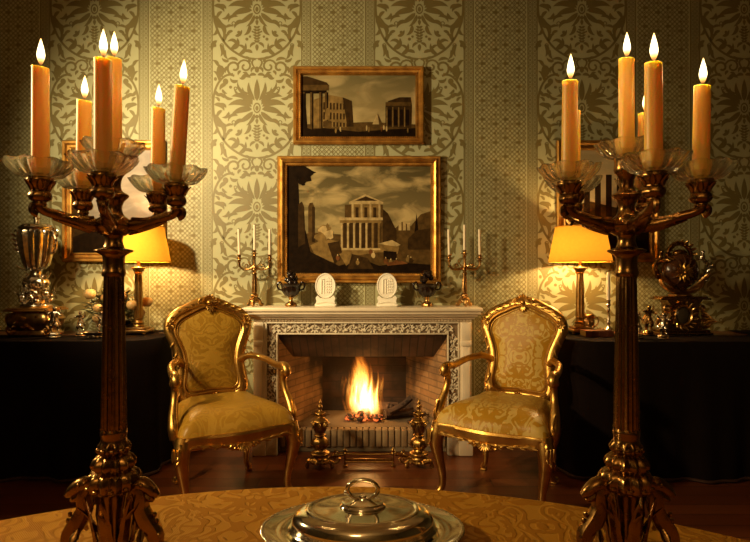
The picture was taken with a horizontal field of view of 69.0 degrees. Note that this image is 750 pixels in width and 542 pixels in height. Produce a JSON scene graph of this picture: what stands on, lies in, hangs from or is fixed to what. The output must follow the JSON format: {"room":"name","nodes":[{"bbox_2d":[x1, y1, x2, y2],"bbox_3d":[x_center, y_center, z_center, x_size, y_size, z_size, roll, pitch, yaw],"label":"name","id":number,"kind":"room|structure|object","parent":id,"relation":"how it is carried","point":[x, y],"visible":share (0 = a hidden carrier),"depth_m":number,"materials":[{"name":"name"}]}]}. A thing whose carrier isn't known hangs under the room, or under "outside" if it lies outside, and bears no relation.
{"room":"historic interior","nodes":[
{"label":"historic interior","id":0,"kind":"room"},
{"bbox_2d":[0,0,749,395],"bbox_3d":[-0.050,-0.495,3.749,6.000,3.350,0.102,0,0,0],"label":"wall","id":1,"kind":"structure","parent":0,"point":[495,71],"depth_m":3.70,"materials":[{"name":"paper"}]},
{"bbox_2d":[62,140,165,261],"bbox_3d":[-1.760,-0.470,3.679,0.690,0.820,0.036,0,0,0],"label":"framed painting","id":2,"kind":"object","parent":1,"relation":"attached to","point":[77,245],"visible":0.24,"depth_m":3.69,"materials":[{"name":"paint"}]},
{"bbox_2d":[293,66,423,144],"bbox_3d":[-0.111,-1.115,3.675,0.877,0.522,0.044,0,0,0],"label":"framed painting","id":3,"kind":"object","parent":1,"relation":"attached to","point":[333,105],"visible":1,"depth_m":3.69,"materials":[{"name":"paint"}]},
{"bbox_2d":[277,156,440,282],"bbox_3d":[-0.107,-0.346,3.671,1.098,0.854,0.052,0,0,0],"label":"framed painting","id":4,"kind":"object","parent":1,"relation":"attached to","point":[351,219],"visible":0.91,"depth_m":3.68,"materials":[{"name":"paint"}]},
{"bbox_2d":[556,140,659,261],"bbox_3d":[1.570,-0.470,3.679,0.690,0.820,0.036,0,0,0],"label":"framed painting","id":5,"kind":"object","parent":1,"relation":"attached to","point":[599,202],"visible":0.24,"depth_m":3.69,"materials":[{"name":"paint"}]},
{"bbox_2d":[0,447,749,540],"bbox_3d":[-0.050,1.230,0.950,6.000,0.100,7.300,0,0,0],"label":"floor","id":6,"kind":"structure","parent":0,"point":[723,508],"depth_m":3.03,"materials":[{"name":"brown wood"}]},
{"bbox_2d":[0,330,179,482],"bbox_3d":[-2.074,0.787,3.335,1.664,0.784,0.639,0,0,0],"label":"draped table","id":7,"kind":"object","parent":6,"relation":"on","point":[50,388],"visible":0.6,"depth_m":3.08,"materials":[{"name":"black fabric"}]},
{"bbox_2d":[2,306,68,336],"bbox_3d":[-2.082,0.308,3.343,0.315,0.170,0.255,0,0,0],"label":"stand","id":8,"kind":"object","parent":7,"relation":"on","point":[22,322],"visible":0.91,"depth_m":3.26,"materials":[{"name":"brown metal"}]},
{"bbox_2d":[10,216,58,307],"bbox_3d":[-2.076,-0.070,3.356,0.261,0.585,0.208,0,0,31],"label":"cup","id":9,"kind":"object","parent":8,"relation":"on","point":[36,242],"visible":0.97,"depth_m":3.31,"materials":[{"name":"silver metal"}]},
{"bbox_2d":[16,226,55,270],"bbox_3d":[-2.083,-0.136,3.360,0.211,0.272,0.206,0,0,0],"label":"bowl","id":10,"kind":"object","parent":9,"relation":"on","point":[36,246],"depth_m":3.30,"materials":[{"name":"silver metal"}]},
{"bbox_2d":[44,306,61,337],"bbox_3d":[-1.892,0.301,3.220,0.093,0.185,0.072,0,0,-17],"label":"figurine","id":11,"kind":"object","parent":7,"relation":"on","point":[54,321],"visible":1,"depth_m":3.21,"materials":[{"name":"silver metal"}]},
{"bbox_2d":[48,307,61,325],"bbox_3d":[-1.892,0.267,3.224,0.073,0.108,0.061,0,0,-17],"label":"drapery","id":12,"kind":"object","parent":11,"relation":"hanging from","point":[54,321],"depth_m":3.21,"materials":[{"name":"silver metal"}]},
{"bbox_2d":[74,311,85,336],"bbox_3d":[-1.780,0.317,3.300,0.071,0.152,0.059,0,0,11],"label":"figurine","id":13,"kind":"object","parent":7,"relation":"on","point":[80,322],"visible":0.99,"depth_m":3.29,"materials":[{"name":"silver metal"}]},
{"bbox_2d":[76,312,85,326],"bbox_3d":[-1.779,0.289,3.303,0.063,0.089,0.051,0,0,11],"label":"drapery","id":14,"kind":"object","parent":13,"relation":"hanging from","point":[80,322],"depth_m":3.29,"materials":[{"name":"metal"}]},
{"bbox_2d":[82,331,101,338],"bbox_3d":[-1.653,0.376,3.200,0.125,0.036,0.079,0,0,0],"label":"salt dish","id":15,"kind":"object","parent":7,"relation":"on","point":[92,334],"visible":0.92,"depth_m":3.18,"materials":[{"name":"silver metal"}]},
{"bbox_2d":[94,311,102,336],"bbox_3d":[-1.635,0.317,3.260,0.074,0.152,0.059,0,0,-29],"label":"figurine","id":16,"kind":"object","parent":7,"relation":"on","point":[99,323],"visible":0.41,"depth_m":3.25,"materials":[{"name":"silver metal"}]},
{"bbox_2d":[92,318,133,325],"bbox_3d":[-1.692,0.353,3.540,0.257,0.081,0.257,0,0,0],"label":"fruit bowl","id":17,"kind":"object","parent":7,"relation":"on","point":[127,321],"visible":0.16,"depth_m":3.52,"materials":[{"name":"silver metal"}]},
{"bbox_2d":[92,313,99,321],"bbox_3d":[-1.757,0.293,3.450,0.056,0.058,0.056,0,0,0],"label":"quince","id":18,"kind":"object","parent":17,"relation":"on","point":[97,314],"visible":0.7,"depth_m":3.43,"materials":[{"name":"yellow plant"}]},
{"bbox_2d":[93,302,102,311],"bbox_3d":[-1.740,0.229,3.430,0.060,0.062,0.060,0,0,0],"label":"quince","id":19,"kind":"object","parent":18,"relation":"on","point":[97,307],"visible":0.96,"depth_m":3.41,"materials":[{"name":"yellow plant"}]},
{"bbox_2d":[80,287,145,322],"bbox_3d":[-1.694,0.225,3.536,0.406,0.245,0.282,0,0,0],"label":"leafy sprays","id":20,"kind":"object","parent":17,"relation":"in","point":[128,313],"visible":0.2,"depth_m":3.50,"materials":[{"name":"green plant"}]},
{"bbox_2d":[84,287,95,298],"bbox_3d":[-1.806,0.141,3.460,0.072,0.074,0.072,0,0,0],"label":"quince","id":21,"kind":"object","parent":20,"relation":"on","point":[90,293],"visible":1,"depth_m":3.44,"materials":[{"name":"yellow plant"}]},
{"bbox_2d":[123,226,170,334],"bbox_3d":[-1.481,0.028,3.420,0.390,0.732,0.390,0,0,0],"label":"table lamp","id":22,"kind":"object","parent":7,"relation":"on","point":[150,246],"visible":0.8,"depth_m":3.35,"materials":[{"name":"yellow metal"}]},
{"bbox_2d":[164,294,302,493],"bbox_3d":[-0.819,0.656,2.957,0.669,1.051,0.734,0,0,-31],"label":"armchair","id":23,"kind":"object","parent":6,"relation":"on","point":[207,336],"visible":0.97,"depth_m":2.95,"materials":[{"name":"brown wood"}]},
{"bbox_2d":[305,400,343,467],"bbox_3d":[-0.307,0.973,3.272,0.210,0.415,0.155,0,0,36],"label":"andiron","id":24,"kind":"object","parent":6,"relation":"on","point":[320,456],"visible":1,"depth_m":3.26,"materials":[{"name":"gold metal"}]},
{"bbox_2d":[242,305,482,455],"bbox_3d":[-0.080,0.705,3.772,1.516,0.946,0.695,0,0,0],"label":"fireplace","id":25,"kind":"object","parent":6,"relation":"on","point":[344,357],"visible":0.84,"depth_m":3.56,"materials":[{"name":"beige stone"}]},
{"bbox_2d":[236,250,272,306],"bbox_3d":[-0.791,0.049,3.572,0.248,0.373,0.100,0,0,0],"label":"candelabrum","id":26,"kind":"object","parent":25,"relation":"on","point":[254,298],"visible":1,"depth_m":3.58,"materials":[{"name":"brown metal"}]},
{"bbox_2d":[237,229,240,254],"bbox_3d":[-0.893,-0.192,3.585,0.022,0.180,0.017,0,0,0],"label":"taper candle","id":27,"kind":"object","parent":26,"relation":"on","point":[238,230],"visible":1,"depth_m":3.58,"materials":[{"name":"beige wax"}]},
{"bbox_2d":[253,224,255,249],"bbox_3d":[-0.791,-0.222,3.585,0.018,0.179,0.017,0,0,0],"label":"taper candle","id":28,"kind":"object","parent":26,"relation":"on","point":[254,225],"visible":1,"depth_m":3.58,"materials":[{"name":"beige wax"}]},
{"bbox_2d":[268,229,270,254],"bbox_3d":[-0.691,-0.192,3.585,0.018,0.179,0.017,0,0,0],"label":"taper candle","id":29,"kind":"object","parent":26,"relation":"on","point":[269,230],"visible":1,"depth_m":3.58,"materials":[{"name":"beige wax"}]},
{"bbox_2d":[275,270,306,306],"bbox_3d":[-0.547,0.110,3.555,0.150,0.242,0.142,0,0,-43],"label":"urn","id":30,"kind":"object","parent":25,"relation":"on","point":[292,288],"visible":1,"depth_m":3.52,"materials":[{"name":"black"}]},
{"bbox_2d":[280,283,301,296],"bbox_3d":[-0.547,0.126,3.555,0.143,0.090,0.143,0,0,0],"label":"bowl","id":31,"kind":"object","parent":30,"relation":"on","point":[288,289],"depth_m":3.51,"materials":[{"name":"black metal"}]},
{"bbox_2d":[315,273,335,306],"bbox_3d":[-0.323,0.122,3.562,0.140,0.217,0.056,0,0,0],"label":"oval plaque","id":32,"kind":"object","parent":25,"relation":"on","point":[325,285],"visible":1,"depth_m":3.55,"materials":[{"name":"beige"}]},
{"bbox_2d":[242,305,482,318],"bbox_3d":[-0.080,0.270,3.562,1.516,0.076,0.273,0,0,0],"label":"mantel shelf","id":33,"kind":"object","parent":25,"relation":"attached to","point":[266,311],"depth_m":3.44,"materials":[{"name":"beige stone"}]},
{"bbox_2d":[345,407,383,422],"bbox_3d":[-0.074,0.994,3.793,0.275,0.080,0.176,0,0,0],"label":"embers","id":34,"kind":"object","parent":25,"relation":"in","point":[361,415],"visible":1,"depth_m":3.75,"materials":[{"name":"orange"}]},
{"bbox_2d":[363,402,397,413],"bbox_3d":[0.041,0.987,3.912,0.249,0.099,0.101,0,0,0],"label":"log","id":35,"kind":"object","parent":25,"relation":"on","point":[377,407],"visible":0.67,"depth_m":3.89,"materials":[{"name":"brown wood"}]},
{"bbox_2d":[376,273,397,306],"bbox_3d":[0.078,0.122,3.562,0.140,0.217,0.056,0,0,0],"label":"oval plaque","id":36,"kind":"object","parent":25,"relation":"on","point":[386,283],"visible":1,"depth_m":3.55,"materials":[{"name":"beige"}]},
{"bbox_2d":[383,407,414,419],"bbox_3d":[0.169,0.996,3.832,0.213,0.078,0.075,0,0,-17],"label":"log","id":37,"kind":"object","parent":25,"relation":"on","point":[406,411],"visible":0.7,"depth_m":3.81,"materials":[{"name":"brown wood"}]},
{"bbox_2d":[388,396,412,413],"bbox_3d":[0.177,0.930,3.781,0.175,0.127,0.052,0,0,-11],"label":"log","id":38,"kind":"object","parent":37,"relation":"on","point":[403,404],"visible":1,"depth_m":3.77,"materials":[{"name":"brown wood"}]},
{"bbox_2d":[411,270,442,306],"bbox_3d":[0.339,0.110,3.555,0.150,0.241,0.142,0,0,-43],"label":"urn","id":39,"kind":"object","parent":25,"relation":"on","point":[426,290],"visible":1,"depth_m":3.53,"materials":[{"name":"black"}]},
{"bbox_2d":[416,283,437,296],"bbox_3d":[0.339,0.126,3.555,0.143,0.090,0.143,0,0,0],"label":"bowl","id":40,"kind":"object","parent":39,"relation":"on","point":[424,289],"depth_m":3.51,"materials":[{"name":"black metal"}]},
{"bbox_2d":[446,250,482,306],"bbox_3d":[0.588,0.049,3.572,0.248,0.373,0.100,0,0,0],"label":"candelabrum","id":41,"kind":"object","parent":25,"relation":"on","point":[464,298],"visible":1,"depth_m":3.58,"materials":[{"name":"brown metal"}]},
{"bbox_2d":[447,229,450,254],"bbox_3d":[0.486,-0.192,3.585,0.022,0.180,0.017,0,0,0],"label":"taper candle","id":42,"kind":"object","parent":41,"relation":"on","point":[448,230],"visible":1,"depth_m":3.58,"materials":[{"name":"beige wax"}]},
{"bbox_2d":[463,224,465,249],"bbox_3d":[0.588,-0.222,3.585,0.018,0.179,0.017,0,0,0],"label":"taper candle","id":43,"kind":"object","parent":41,"relation":"on","point":[464,225],"visible":1,"depth_m":3.58,"materials":[{"name":"beige wax"}]},
{"bbox_2d":[478,228,480,254],"bbox_3d":[0.687,-0.192,3.585,0.018,0.179,0.017,-1,0,0],"label":"taper candle","id":44,"kind":"object","parent":41,"relation":"on","point":[479,229],"visible":1,"depth_m":3.58,"materials":[{"name":"beige wax"}]},
{"bbox_2d":[338,448,399,466],"bbox_3d":[-0.036,1.121,3.290,0.385,0.116,0.029,0,0,0],"label":"rail","id":45,"kind":"object","parent":6,"relation":"on","point":[346,460],"visible":1,"depth_m":3.29,"materials":[{"name":"gold metal"}]},
{"bbox_2d":[395,400,433,467],"bbox_3d":[0.241,0.973,3.272,0.210,0.415,0.155,0,0,-36],"label":"andiron","id":46,"kind":"object","parent":6,"relation":"on","point":[419,456],"visible":1,"depth_m":3.26,"materials":[{"name":"gold metal"}]},
{"bbox_2d":[427,293,567,500],"bbox_3d":[0.710,0.656,2.959,0.669,1.051,0.734,0,0,31],"label":"armchair","id":47,"kind":"object","parent":6,"relation":"on","point":[524,336],"visible":0.99,"depth_m":2.95,"materials":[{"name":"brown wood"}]},
{"bbox_2d":[555,330,749,483],"bbox_3d":[1.929,0.787,3.325,1.715,0.784,0.660,0,0,0],"label":"draped table","id":48,"kind":"object","parent":6,"relation":"on","point":[694,390],"visible":0.73,"depth_m":3.06,"materials":[{"name":"black fabric"}]},
{"bbox_2d":[548,225,613,333],"bbox_3d":[1.295,0.028,3.450,0.390,0.732,0.390,0,0,0],"label":"table lamp","id":49,"kind":"object","parent":48,"relation":"on","point":[578,244],"visible":0.88,"depth_m":3.33,"materials":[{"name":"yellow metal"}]},
{"bbox_2d":[584,314,598,328],"bbox_3d":[1.409,0.338,3.588,0.101,0.110,0.084,0,0,-36],"label":"mug","id":50,"kind":"object","parent":48,"relation":"on","point":[589,318],"visible":0.66,"depth_m":3.55,"materials":[{"name":"brown metal"}]},
{"bbox_2d":[579,329,613,336],"bbox_3d":[1.336,0.374,3.297,0.170,0.038,0.106,0,0,-2],"label":"book","id":51,"kind":"object","parent":48,"relation":"on","point":[583,332],"visible":0.96,"depth_m":3.25,"materials":[{"name":"red leather"}]},
{"bbox_2d":[603,300,613,329],"bbox_3d":[1.411,0.264,3.300,0.062,0.180,0.062,0,0,0],"label":"candlestick","id":52,"kind":"object","parent":51,"relation":"on","point":[608,327],"visible":1,"depth_m":3.29,"materials":[{"name":"silver metal"}]},
{"bbox_2d":[607,271,609,299],"bbox_3d":[1.411,0.089,3.300,0.020,0.179,0.020,0,0,0],"label":"taper candle","id":53,"kind":"object","parent":52,"relation":"on","point":[608,272],"visible":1,"depth_m":3.29,"materials":[{"name":"beige wax"}]},
{"bbox_2d":[638,312,643,338],"bbox_3d":[1.535,0.317,3.200,0.071,0.152,0.059,0,0,-23],"label":"figurine","id":54,"kind":"object","parent":48,"relation":"on","point":[639,314],"visible":0.51,"depth_m":3.19,"materials":[{"name":"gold metal"}]},
{"bbox_2d":[641,305,656,335],"bbox_3d":[1.669,0.301,3.340,0.085,0.185,0.072,0,0,-6],"label":"figurine","id":55,"kind":"object","parent":48,"relation":"on","point":[647,317],"visible":1,"depth_m":3.33,"materials":[{"name":"brown metal"}]},
{"bbox_2d":[642,306,653,323],"bbox_3d":[1.671,0.267,3.342,0.075,0.108,0.061,0,0,-6],"label":"drapery","id":56,"kind":"object","parent":55,"relation":"hanging from","point":[647,317],"depth_m":3.33,"materials":[{"name":"brown metal"}]},
{"bbox_2d":[656,313,671,339],"bbox_3d":[1.668,0.317,3.159,0.077,0.152,0.059,0,0,17],"label":"figurine","id":57,"kind":"object","parent":48,"relation":"on","point":[662,325],"visible":1,"depth_m":3.15,"materials":[{"name":"silver metal"}]},
{"bbox_2d":[657,313,668,328],"bbox_3d":[1.670,0.289,3.163,0.056,0.089,0.055,0,0,-20],"label":"drapery","id":58,"kind":"object","parent":57,"relation":"hanging from","point":[662,325],"depth_m":3.15,"materials":[{"name":"silver metal"}]},
{"bbox_2d":[650,296,716,334],"bbox_3d":[1.910,0.276,3.414,0.363,0.236,0.161,0,0,0],"label":"pedestal","id":59,"kind":"object","parent":48,"relation":"on","point":[683,311],"visible":0.84,"depth_m":3.36,"materials":[{"name":"brown metal"}]},
{"bbox_2d":[652,240,712,295],"bbox_3d":[1.910,-0.021,3.409,0.359,0.353,0.165,0,0,0],"label":"ornate ewer","id":60,"kind":"object","parent":59,"relation":"on","point":[679,270],"visible":1,"depth_m":3.38,"materials":[{"name":"brown metal"}]},
{"bbox_3d":[-1.489,0.262,3.460,0.062,0.064,0.062,0,0,0],"label":"pomegranate","id":61,"kind":"object","parent":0,"visible":0},
{"bbox_2d":[126,299,136,309],"bbox_3d":[-1.513,0.207,3.400,0.066,0.068,0.066,0,0,0],"label":"quince","id":62,"kind":"object","parent":61,"relation":"on","point":[131,305],"visible":1,"depth_m":3.38,"materials":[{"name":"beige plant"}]},
{"bbox_2d":[143,296,152,306],"bbox_3d":[-1.462,0.194,3.500,0.068,0.070,0.068,0,0,0],"label":"quince","id":63,"kind":"object","parent":61,"relation":"on","point":[147,301],"visible":0.91,"depth_m":3.48,"materials":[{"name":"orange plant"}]},
{"bbox_3d":[-0.080,0.806,-0.065,2.311,0.747,2.311,0,0,0],"label":"dining table","id":64,"kind":"object","parent":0,"visible":0},
{"bbox_2d":[0,487,749,541],"bbox_3d":[-0.078,0.798,-0.067,2.438,0.740,2.438,0,0,0],"label":"tablecloth","id":65,"kind":"object","parent":64,"relation":"on","point":[228,515],"visible":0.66,"depth_m":0.95,"materials":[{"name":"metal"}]},
{"bbox_2d":[1,136,207,541],"bbox_3d":[-0.373,0.120,0.800,0.257,0.616,0.267,0,0,0],"label":"candelabrum","id":66,"kind":"object","parent":65,"relation":"on","point":[123,495],"visible":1,"depth_m":0.79,"materials":[{"name":"brown metal"}]},
{"bbox_2d":[31,39,49,156],"bbox_3d":[-0.458,-0.223,0.747,0.022,0.190,0.022,0,0,0],"label":"candle","id":67,"kind":"object","parent":66,"relation":"on","point":[40,75],"visible":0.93,"depth_m":0.74,"materials":[{"name":"orange wax"}]},
{"bbox_2d":[24,176,56,205],"bbox_3d":[-0.458,-0.108,0.747,0.045,0.040,0.039,0,0,0],"label":"socket","id":68,"kind":"object","parent":66,"relation":"attached to","point":[40,187],"depth_m":0.74,"materials":[{"name":"brown metal"}]},
{"bbox_2d":[69,188,93,213],"bbox_3d":[-0.457,-0.108,0.855,0.045,0.040,0.039,0,0,0],"label":"socket","id":69,"kind":"object","parent":66,"relation":"attached to","point":[82,197],"depth_m":0.84,"materials":[{"name":"brown metal"}]},
{"bbox_2d":[75,76,91,170],"bbox_3d":[-0.456,-0.217,0.855,0.022,0.178,0.022,1,0,0],"label":"candle","id":70,"kind":"object","parent":66,"relation":"on","point":[83,107],"visible":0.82,"depth_m":0.85,"materials":[{"name":"orange wax"}]},
{"bbox_2d":[93,29,111,150],"bbox_3d":[-0.355,-0.222,0.712,0.022,0.188,0.022,0,0,0],"label":"candle","id":71,"kind":"object","parent":66,"relation":"on","point":[102,102],"visible":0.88,"depth_m":0.70,"materials":[{"name":"orange wax"}]},
{"bbox_2d":[86,171,119,202],"bbox_3d":[-0.355,-0.108,0.712,0.045,0.040,0.039,0,0,0],"label":"socket","id":72,"kind":"object","parent":66,"relation":"attached to","point":[102,182],"depth_m":0.70,"materials":[{"name":"brown metal"}]},
{"bbox_2d":[106,32,121,137],"bbox_3d":[-0.383,-0.259,0.800,0.022,0.185,0.022,0,0,0],"label":"candle","id":73,"kind":"object","parent":66,"relation":"on","point":[116,62],"visible":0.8,"depth_m":0.79,"materials":[{"name":"orange wax"}]},
{"bbox_2d":[144,191,167,215],"bbox_3d":[-0.353,-0.108,0.887,0.045,0.040,0.039,0,0,0],"label":"socket","id":74,"kind":"object","parent":66,"relation":"attached to","point":[156,199],"depth_m":0.88,"materials":[{"name":"brown metal"}]},
{"bbox_2d":[150,85,165,163],"bbox_3d":[-0.353,-0.216,0.887,0.022,0.176,0.022,1,0,0],"label":"candle","id":75,"kind":"object","parent":66,"relation":"on","point":[157,113],"visible":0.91,"depth_m":0.88,"materials":[{"name":"orange wax"}]},
{"bbox_2d":[162,182,190,209],"bbox_3d":[-0.291,-0.108,0.799,0.045,0.040,0.039,0,0,0],"label":"socket","id":76,"kind":"object","parent":66,"relation":"attached to","point":[176,192],"depth_m":0.79,"materials":[{"name":"brown metal"}]},
{"bbox_2d":[170,60,189,164],"bbox_3d":[-0.286,-0.218,0.799,0.030,0.182,0.022,0,0,-2],"label":"candle","id":77,"kind":"object","parent":66,"relation":"on","point":[178,148],"visible":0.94,"depth_m":0.79,"materials":[{"name":"orange wax"}]},
{"bbox_2d":[260,478,464,541],"bbox_3d":[-0.019,0.378,0.870,0.325,0.097,0.216,0,0,0],"label":"serving dish","id":78,"kind":"object","parent":65,"relation":"on","point":[376,516],"visible":1,"depth_m":0.85,"materials":[{"name":"silver metal"}]},
{"bbox_2d":[536,135,738,541],"bbox_3d":[0.363,0.120,0.808,0.268,0.616,0.259,0,0,-31],"label":"candelabrum","id":79,"kind":"object","parent":65,"relation":"on","point":[618,493],"visible":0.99,"depth_m":0.78,"materials":[{"name":"brown metal"}]},
{"bbox_2d":[554,180,583,207],"bbox_3d":[0.277,-0.108,0.779,0.045,0.040,0.039,0,0,0],"label":"socket","id":80,"kind":"object","parent":79,"relation":"attached to","point":[569,190],"depth_m":0.77,"materials":[{"name":"brown metal"}]},
{"bbox_2d":[561,54,577,160],"bbox_3d":[0.278,-0.219,0.779,0.022,0.182,0.022,1,0,0],"label":"candle","id":81,"kind":"object","parent":79,"relation":"on","point":[569,137],"visible":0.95,"depth_m":0.77,"materials":[{"name":"orange wax"}]},
{"bbox_2d":[560,191,586,210],"bbox_3d":[0.320,-0.108,0.881,0.045,0.040,0.039,0,0,0],"label":"socket","id":82,"kind":"object","parent":79,"relation":"attached to","point":[578,206],"depth_m":0.87,"materials":[{"name":"brown metal"}]},
{"bbox_2d":[578,110,580,160],"bbox_3d":[0.320,-0.213,0.881,0.022,0.170,0.022,0,0,0],"label":"candle","id":83,"kind":"object","parent":79,"relation":"on","point":[579,111],"visible":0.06,"depth_m":0.87,"materials":[{"name":"orange wax"}]},
{"bbox_2d":[618,33,634,136],"bbox_3d":[0.368,-0.258,0.800,0.022,0.184,0.022,0,0,0],"label":"candle","id":84,"kind":"object","parent":79,"relation":"on","point":[626,65],"visible":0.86,"depth_m":0.79,"materials":[{"name":"orange wax"}]},
{"bbox_2d":[638,98,643,136],"bbox_3d":[0.431,-0.209,0.871,0.022,0.162,0.022,1,0,0],"label":"candle","id":85,"kind":"object","parent":79,"relation":"on","point":[640,115],"visible":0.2,"depth_m":0.87,"materials":[{"name":"orange wax"}]},
{"bbox_2d":[635,190,646,211],"bbox_3d":[0.430,-0.108,0.871,0.045,0.040,0.039,0,0,0],"label":"socket","id":86,"kind":"object","parent":79,"relation":"attached to","point":[641,202],"depth_m":0.86,"materials":[{"name":"brown metal"}]},
{"bbox_2d":[644,34,662,149],"bbox_3d":[0.360,-0.218,0.706,0.022,0.180,0.022,0,0,0],"label":"candle","id":87,"kind":"object","parent":79,"relation":"on","point":[653,70],"visible":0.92,"depth_m":0.70,"materials":[{"name":"orange wax"}]},
{"bbox_2d":[637,170,669,201],"bbox_3d":[0.360,-0.108,0.706,0.045,0.040,0.039,0,0,0],"label":"socket","id":88,"kind":"object","parent":79,"relation":"attached to","point":[653,182],"depth_m":0.70,"materials":[{"name":"brown metal"}]},
{"bbox_2d":[685,178,716,206],"bbox_3d":[0.455,-0.108,0.763,0.045,0.040,0.039,0,0,0],"label":"socket","id":89,"kind":"object","parent":79,"relation":"attached to","point":[700,189],"depth_m":0.75,"materials":[{"name":"brown metal"}]},
{"bbox_2d":[692,58,710,159],"bbox_3d":[0.457,-0.213,0.763,0.022,0.170,0.022,1,0,0],"label":"candle","id":90,"kind":"object","parent":79,"relation":"on","point":[701,130],"visible":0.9,"depth_m":0.76,"materials":[{"name":"orange wax"}]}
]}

